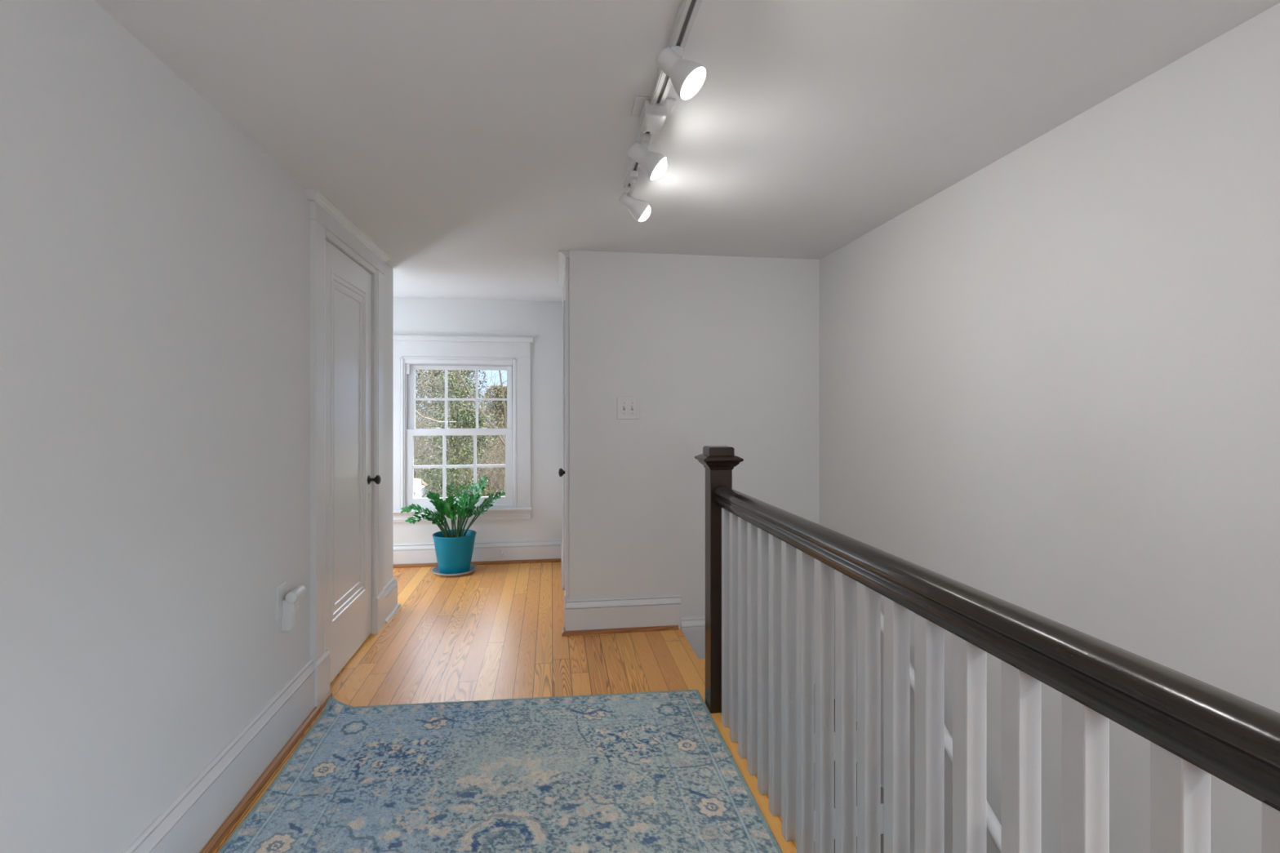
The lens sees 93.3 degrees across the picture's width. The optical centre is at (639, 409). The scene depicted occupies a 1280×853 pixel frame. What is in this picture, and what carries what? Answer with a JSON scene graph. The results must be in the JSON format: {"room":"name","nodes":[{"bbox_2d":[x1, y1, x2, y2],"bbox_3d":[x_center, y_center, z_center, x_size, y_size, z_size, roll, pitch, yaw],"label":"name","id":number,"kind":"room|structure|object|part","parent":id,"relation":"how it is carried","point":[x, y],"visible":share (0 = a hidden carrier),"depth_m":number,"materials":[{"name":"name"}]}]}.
{"room":"stair landing","nodes":[
{"label":"stair landing","id":0,"kind":"room"},
{"bbox_2d":[0,0,393,852],"bbox_3d":[-1.161,0.260,0.734,0.115,2.300,6.190,0,0,-8],"label":"wall","id":1,"kind":"structure","parent":0,"point":[155,260],"depth_m":1.43,"materials":[{"name":"paint"}]},
{"bbox_2d":[121,658,315,852],"bbox_3d":[-0.997,1.139,0.089,0.024,0.222,4.865,0,0,-8],"label":"baseboard","id":2,"kind":"structure","parent":1,"relation":"attached to","point":[188,823],"depth_m":1.83,"materials":[{"name":"paint"}]},
{"bbox_2d":[199,691,332,852],"bbox_3d":[-0.986,1.238,0.158,0.020,0.024,5.000,0,0,-8],"label":"trim","id":3,"kind":"structure","parent":1,"relation":"attached to","point":[213,843],"depth_m":1.99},
{"bbox_2d":[275,581,286,619],"bbox_3d":[-1.319,0.703,2.224,0.006,0.118,0.073,0,0,-8],"label":"outlet plate","id":4,"kind":"object","parent":1,"relation":"attached to","point":[281,590],"depth_m":2.21,"materials":[{"name":"white plastic"}]},
{"bbox_2d":[275,581,306,631],"bbox_3d":[-1.295,0.733,2.249,0.062,0.178,0.117,0,0,-8],"label":"night light","id":5,"kind":"object","parent":1,"relation":"attached to","point":[287,607],"visible":1,"depth_m":2.23,"materials":[{"name":"white plastic"}]},
{"bbox_2d":[304,188,391,706],"bbox_3d":[-1.439,0.180,2.997,0.113,2.140,1.130,0,0,-8],"label":"door frame","id":6,"kind":"structure","parent":1,"relation":"attached to","point":[328,223],"depth_m":2.60,"materials":[{"name":"paint"}]},
{"bbox_2d":[325,240,381,684],"bbox_3d":[-1.423,0.244,2.994,0.097,1.988,0.737,0,0,-8],"label":"door","id":7,"kind":"structure","parent":1,"relation":"in","point":[348,479],"depth_m":2.97,"materials":[{"name":"white paint"}]},
{"bbox_3d":[-1.451,0.385,3.306,0.062,0.052,0.052,0,0,-8],"label":"knob","id":8,"kind":"part","parent":7,"relation":"part of","materials":[{"name":"black metal"}]},
{"bbox_2d":[393,297,562,544],"bbox_3d":[-1.804,0.180,4.849,2.560,2.140,0.180,0,0,-8],"label":"wall","id":9,"kind":"structure","parent":0,"point":[541,321],"depth_m":4.92,"materials":[{"name":"paint"}]},
{"bbox_2d":[404,359,513,509],"bbox_3d":[-1.460,0.194,4.924,0.882,1.211,0.132,0,0,-8],"label":"window","id":10,"kind":"structure","parent":9,"relation":"attached to","point":[411,366],"depth_m":4.89,"materials":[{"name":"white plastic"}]},
{"bbox_3d":[-1.456,0.467,4.899,0.834,0.622,0.034,0,0,-8],"label":"sash","id":11,"kind":"part","parent":10,"relation":"part of","materials":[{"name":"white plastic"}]},
{"bbox_3d":[-1.462,-0.075,4.939,0.826,0.565,0.034,0,0,-8],"label":"sash","id":12,"kind":"part","parent":10,"relation":"part of","materials":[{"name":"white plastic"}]},
{"bbox_2d":[393,538,562,564],"bbox_3d":[-1.793,1.160,4.810,2.350,0.180,0.022,0,0,-8],"label":"baseboard","id":13,"kind":"structure","parent":9,"relation":"attached to","point":[424,553],"depth_m":4.89,"materials":[{"name":"paint"}]},
{"bbox_2d":[213,562,796,852],"bbox_3d":[-0.566,1.330,1.394,3.056,0.160,8.037,0,0,-21],"label":"floor","id":14,"kind":"structure","parent":0,"point":[491,632],"depth_m":3.08,"materials":[{"name":"brown wood"}]},
{"bbox_2d":[400,475,505,573],"bbox_3d":[-1.425,0.876,4.639,0.770,0.722,0.327,0,0,-8],"label":"potted plant","id":15,"kind":"object","parent":14,"relation":"on","point":[454,548],"visible":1,"depth_m":4.60,"materials":[{"name":"green plant"}]},
{"bbox_3d":[-1.425,1.095,4.642,0.324,0.284,0.324,0,0,-8],"label":"pot","id":16,"kind":"part","parent":15,"relation":"part of","materials":[{"name":"teal ceramic"}]},
{"bbox_2d":[431,564,477,576],"bbox_3d":[-1.425,1.236,4.642,0.336,0.029,0.336,0,0,-8],"label":"saucer","id":17,"kind":"object","parent":14,"relation":"on","point":[435,571],"visible":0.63,"depth_m":4.56,"materials":[{"name":"grey ceramic"}]},
{"bbox_2d":[393,558,560,568],"bbox_3d":[-1.790,1.238,4.790,2.350,0.024,0.020,0,0,-8],"label":"trim","id":18,"kind":"structure","parent":14,"relation":"on","point":[554,560],"depth_m":4.88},
{"bbox_2d":[217,689,782,852],"bbox_3d":[-0.362,1.228,1.486,1.568,0.043,2.361,0,0,-8],"label":"area rug","id":19,"kind":"object","parent":14,"relation":"on","point":[639,772],"visible":1,"depth_m":2.01,"materials":[{"name":"blue fabric"}]},
{"bbox_2d":[694,445,1279,852],"bbox_3d":[0.545,0.703,1.061,0.166,1.094,3.141,0,0,-8],"label":"stair railing","id":20,"kind":"object","parent":14,"relation":"on","point":[760,555],"visible":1,"depth_m":1.20,"materials":[{"name":"paint"}]},
{"bbox_3d":[0.329,0.744,2.533,0.092,1.012,0.092,0,0,-8],"label":"newel post","id":21,"kind":"part","parent":20,"relation":"part of","materials":[{"name":"black wood"}]},
{"bbox_2d":[93,0,1279,301],"bbox_3d":[-0.535,-0.940,1.362,4.057,0.100,7.450,0,0,-8],"label":"ceiling","id":22,"kind":"structure","parent":0,"point":[475,143],"depth_m":1.76,"materials":[{"name":"paint"}]},
{"bbox_2d":[617,0,706,222],"bbox_3d":[0.049,-0.803,1.784,0.142,0.174,1.185,0,0,-8],"label":"track light","id":23,"kind":"object","parent":22,"relation":"attached to","point":[687,77],"visible":1,"depth_m":1.71,"materials":[{"name":"white metal"}]},
{"bbox_3d":[-0.036,-0.821,2.270,0.022,0.037,0.087,0,0,-21],"label":"swivel arm","id":24,"kind":"part","parent":23,"relation":"part of","materials":[{"name":"white metal"}]},
{"bbox_3d":[0.010,-0.756,2.322,0.067,0.066,0.067,0,0,33],"label":"bulb","id":25,"kind":"part","parent":23,"relation":"part of","materials":[{"name":"white glass"}]},
{"bbox_3d":[0.036,-0.887,1.779,0.115,0.006,0.115,0,0,-8],"label":"canopy plate","id":26,"kind":"part","parent":23,"relation":"part of","materials":[{"name":"white metal"}]},
{"bbox_3d":[0.054,-0.753,1.882,0.065,0.066,0.065,0,0,-44],"label":"bulb","id":27,"kind":"part","parent":23,"relation":"part of","materials":[{"name":"white glass"}]},
{"bbox_3d":[0.108,-0.763,1.394,0.058,0.054,0.067,0,0,-8],"label":"bulb","id":28,"kind":"part","parent":23,"relation":"part of","materials":[{"name":"white glass"}]},
{"bbox_2d":[568,249,819,684],"bbox_3d":[0.328,1.630,3.535,1.477,5.040,0.100,0,0,-8],"label":"wall","id":29,"kind":"structure","parent":0,"point":[714,350],"depth_m":3.47,"materials":[{"name":"paint"}]},
{"bbox_2d":[561,625,678,635],"bbox_3d":[-0.112,1.240,3.419,0.658,0.020,0.082,0,0,-8],"label":"trim","id":30,"kind":"structure","parent":29,"relation":"attached to","point":[564,633],"depth_m":3.38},
{"bbox_2d":[617,396,639,419],"bbox_3d":[-0.066,-0.007,3.417,0.128,0.126,0.020,0,0,-8],"label":"light switch","id":31,"kind":"object","parent":29,"relation":"attached to","point":[628,407],"visible":1,"depth_m":3.42,"materials":[{"name":"white plastic"}]},
{"bbox_2d":[564,594,814,658],"bbox_3d":[0.324,1.251,3.485,1.501,0.378,0.049,0,0,-8],"label":"baseboard","id":32,"kind":"structure","parent":29,"relation":"attached to","point":[601,613],"depth_m":3.41,"materials":[{"name":"paint"}]},
{"bbox_2d":[813,684,883,852],"bbox_3d":[0.932,2.795,1.577,0.852,2.710,3.950,0,0,-8],"label":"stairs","id":33,"kind":"structure","parent":0,"point":[882,788],"depth_m":2.86,"materials":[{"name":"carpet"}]},
{"bbox_2d":[819,2,1279,852],"bbox_3d":[1.525,1.630,0.881,0.120,5.040,5.700,0,0,-8],"label":"wall","id":34,"kind":"structure","parent":0,"point":[1050,380],"depth_m":1.76,"materials":[{"name":"paint"}]},
{"bbox_2d":[856,730,883,812],"bbox_3d":[1.369,2.940,1.439,0.026,2.538,3.450,0,0,-8],"label":"trim","id":35,"kind":"structure","parent":34,"relation":"attached to","point":[856,731],"depth_m":3.12,"materials":[{"name":"paint"}]},
{"bbox_2d":[856,581,1001,852],"bbox_3d":[1.324,1.807,1.488,0.101,2.053,3.185,0,0,-8],"label":"wall handrail","id":36,"kind":"object","parent":34,"relation":"attached to","point":[993,826],"visible":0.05,"depth_m":2.09,"materials":[{"name":"paint"}]},
{"bbox_3d":[-0.471,0.180,4.242,0.100,2.140,1.530,0,0,-8],"label":"wall","id":37,"kind":"structure","parent":0,"visible":0},
{"bbox_2d":[558,467,564,476],"bbox_3d":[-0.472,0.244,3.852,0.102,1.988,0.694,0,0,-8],"label":"door knob","id":38,"kind":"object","parent":37,"relation":"in","point":[561,472],"depth_m":3.56,"materials":[{"name":"black metal"}]},
{"bbox_2d":[560,542,562,563],"bbox_3d":[-0.591,1.160,4.638,0.022,0.180,0.670,0,0,-8],"label":"baseboard","id":39,"kind":"structure","parent":37,"relation":"attached to","point":[562,542],"depth_m":4.90,"materials":[{"name":"paint"}]},
{"bbox_2d":[556,250,568,626],"bbox_3d":[-0.463,0.180,3.851,0.122,2.140,0.935,0,0,-8],"label":"door frame","id":40,"kind":"structure","parent":37,"relation":"attached to","point":[562,281],"depth_m":3.48,"materials":[{"name":"paint"}]},
{"bbox_3d":[-2.173,0.180,3.663,1.265,2.140,0.100,0,0,-8],"label":"wall","id":41,"kind":"structure","parent":0,"visible":0},
{"bbox_2d":[383,577,400,623],"bbox_3d":[-1.763,1.155,3.639,0.538,0.190,0.344,0,0,-8],"label":"baseboard","id":42,"kind":"structure","parent":41,"relation":"attached to","point":[392,606],"depth_m":3.68,"materials":[{"name":"paint"}]},
{"label":"outside","id":43,"kind":"structure","parent":0,"visible":0},
{"bbox_3d":[-10.870,4.650,39.606,70.000,0.200,68.470,0,0,-8],"label":"ground","id":44,"kind":"structure","parent":43,"visible":0},
{"bbox_2d":[413,478,427,497],"bbox_3d":[-6.144,3.150,14.511,1.960,2.800,1.500,0,0,-8],"label":"garden shed","id":45,"kind":"object","parent":44,"relation":"on","point":[419,488],"visible":0.14,"depth_m":14.69,"materials":[{"name":"grey"}]},
{"bbox_2d":[415,369,437,447],"bbox_3d":[-14.835,-0.741,38.451,3.769,10.588,3.766,0,0,-8],"label":"tree","id":46,"kind":"object","parent":44,"relation":"on","point":[418,370],"visible":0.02,"depth_m":38.44,"materials":[{"name":"green plant"}]},
{"bbox_2d":[415,404,438,454],"bbox_3d":[-10.899,1.777,26.346,4.442,5.559,5.210,0,0,37],"label":"leafless shrub","id":47,"kind":"object","parent":44,"relation":"on","point":[425,405],"visible":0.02,"depth_m":26.51,"materials":[{"name":"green plant"}]},
{"bbox_2d":[413,397,454,489],"bbox_3d":[-8.990,2.049,21.480,4.895,5.010,4.036,0,0,-26],"label":"leafless shrub","id":48,"kind":"object","parent":44,"relation":"on","point":[424,397],"visible":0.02,"depth_m":21.55,"materials":[{"name":"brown plant"}]},
{"bbox_2d":[413,385,455,496],"bbox_3d":[-8.785,1.788,23.788,4.021,5.536,4.358,0,0,-8],"label":"leafless shrub","id":49,"kind":"object","parent":44,"relation":"on","point":[421,385],"visible":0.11,"depth_m":23.41,"materials":[{"name":"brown plant"}]},
{"bbox_2d":[413,369,457,475],"bbox_3d":[-7.390,0.595,19.892,2.773,7.937,4.708,0,0,36],"label":"bare tree","id":50,"kind":"object","parent":44,"relation":"on","point":[421,395],"visible":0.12,"depth_m":20.58,"materials":[{"name":"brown plant"}]},
{"bbox_2d":[413,403,462,491],"bbox_3d":[-8.657,2.143,26.528,3.352,4.822,4.773,0,0,32],"label":"leafless shrub","id":51,"kind":"object","parent":44,"relation":"on","point":[444,403],"visible":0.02,"depth_m":26.09,"materials":[{"name":"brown plant"}]},
{"bbox_2d":[413,369,467,484],"bbox_3d":[-10.931,-0.733,31.759,3.727,10.572,3.758,0,0,-8],"label":"tree","id":52,"kind":"object","parent":44,"relation":"on","point":[428,371],"visible":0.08,"depth_m":31.60,"materials":[{"name":"green plant"}]},
{"bbox_2d":[415,369,479,428],"bbox_3d":[-5.287,1.405,12.821,4.330,6.314,2.044,0,0,10],"label":"bare tree","id":53,"kind":"object","parent":44,"relation":"on","point":[426,385],"visible":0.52,"depth_m":12.66,"materials":[{"name":"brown plant"}]},
{"bbox_2d":[415,369,479,471],"bbox_3d":[-11.192,-0.747,35.350,3.778,10.600,3.762,0,0,-8],"label":"tree","id":54,"kind":"object","parent":44,"relation":"on","point":[466,371],"visible":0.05,"depth_m":35.20,"materials":[{"name":"green plant"}]},
{"bbox_2d":[413,369,502,497],"bbox_3d":[-4.746,1.851,15.643,2.340,5.891,2.606,0,0,31],"label":"evergreen tree","id":55,"kind":"object","parent":44,"relation":"on","point":[466,417],"visible":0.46,"depth_m":15.50,"materials":[{"name":"green plant"}]},
{"bbox_2d":[413,408,505,497],"bbox_3d":[-5.815,2.252,19.193,4.824,4.612,4.073,0,0,-8],"label":"leafless shrub","id":56,"kind":"object","parent":44,"relation":"on","point":[416,470],"visible":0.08,"depth_m":19.01,"materials":[{"name":"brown plant"}]},
{"bbox_2d":[413,390,505,495],"bbox_3d":[-6.309,1.924,21.539,3.939,5.261,4.014,0,0,-8],"label":"leafless shrub","id":57,"kind":"object","parent":44,"relation":"on","point":[485,453],"visible":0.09,"depth_m":21.40,"materials":[{"name":"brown plant"}]},
{"bbox_2d":[415,413,505,496],"bbox_3d":[-5.494,2.323,21.320,4.462,4.472,1.906,0,0,-29],"label":"bare tree","id":58,"kind":"object","parent":44,"relation":"on","point":[424,414],"visible":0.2,"depth_m":21.18,"materials":[{"name":"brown plant"}]},
{"bbox_2d":[416,369,506,447],"bbox_3d":[-3.716,0.895,13.518,2.738,7.316,2.982,0,0,-40],"label":"bare tree","id":59,"kind":"object","parent":44,"relation":"on","point":[457,371],"visible":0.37,"depth_m":13.71,"materials":[{"name":"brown plant"}]},
{"bbox_2d":[418,427,505,496],"bbox_3d":[-4.150,2.572,19.487,4.321,3.965,4.061,0,0,40],"label":"leafless shrub","id":60,"kind":"object","parent":44,"relation":"on","point":[503,460],"visible":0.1,"depth_m":19.22,"materials":[{"name":"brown plant"}]},
{"bbox_2d":[436,369,490,457],"bbox_3d":[-11.360,-0.732,38.965,3.788,10.570,3.796,0,0,-8],"label":"tree","id":61,"kind":"object","parent":44,"relation":"on","point":[471,371],"visible":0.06,"depth_m":38.89,"materials":[{"name":"green plant"}]},
{"bbox_2d":[435,416,506,496],"bbox_3d":[-6.290,2.377,24.221,3.880,4.359,4.646,0,0,-8],"label":"leafless shrub","id":62,"kind":"object","parent":44,"relation":"on","point":[495,457],"visible":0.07,"depth_m":24.22,"materials":[{"name":"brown plant"}]},
{"bbox_2d":[454,370,506,444],"bbox_3d":[-2.729,1.265,11.978,2.035,6.573,1.217,0,0,-27],"label":"bare tree","id":63,"kind":"object","parent":44,"relation":"on","point":[502,389],"visible":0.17,"depth_m":11.92,"materials":[{"name":"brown plant"}]},
{"bbox_2d":[461,372,506,471],"bbox_3d":[-5.851,1.100,30.704,7.936,6.960,7.459,0,0,-43],"label":"bare tree","id":64,"kind":"object","parent":44,"relation":"on","point":[505,372],"visible":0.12,"depth_m":29.95,"materials":[{"name":"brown plant"}]},
{"bbox_2d":[465,381,506,487],"bbox_3d":[-7.466,1.537,32.254,3.779,6.038,3.793,0,0,-8],"label":"tree","id":65,"kind":"object","parent":44,"relation":"on","point":[499,395],"visible":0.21,"depth_m":31.85,"materials":[{"name":"green plant"}]},
{"bbox_2d":[468,426,505,493],"bbox_3d":[-6.358,2.623,26.872,4.338,3.867,4.121,0,0,-20],"label":"leafless shrub","id":66,"kind":"object","parent":44,"relation":"on","point":[497,426],"visible":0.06,"depth_m":26.75,"materials":[{"name":"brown plant"}]},
{"bbox_2d":[480,383,506,468],"bbox_3d":[-7.728,1.548,35.855,3.782,6.016,3.760,0,0,-8],"label":"tree","id":67,"kind":"object","parent":44,"relation":"on","point":[502,384],"visible":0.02,"depth_m":35.42,"materials":[{"name":"green plant"}]},
{"bbox_2d":[489,439,505,488],"bbox_3d":[-3.673,2.647,21.909,3.834,3.818,4.081,0,0,-42],"label":"leafless shrub","id":68,"kind":"object","parent":44,"relation":"on","point":[504,439],"visible":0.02,"depth_m":21.76,"materials":[{"name":"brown plant"}]}
]}

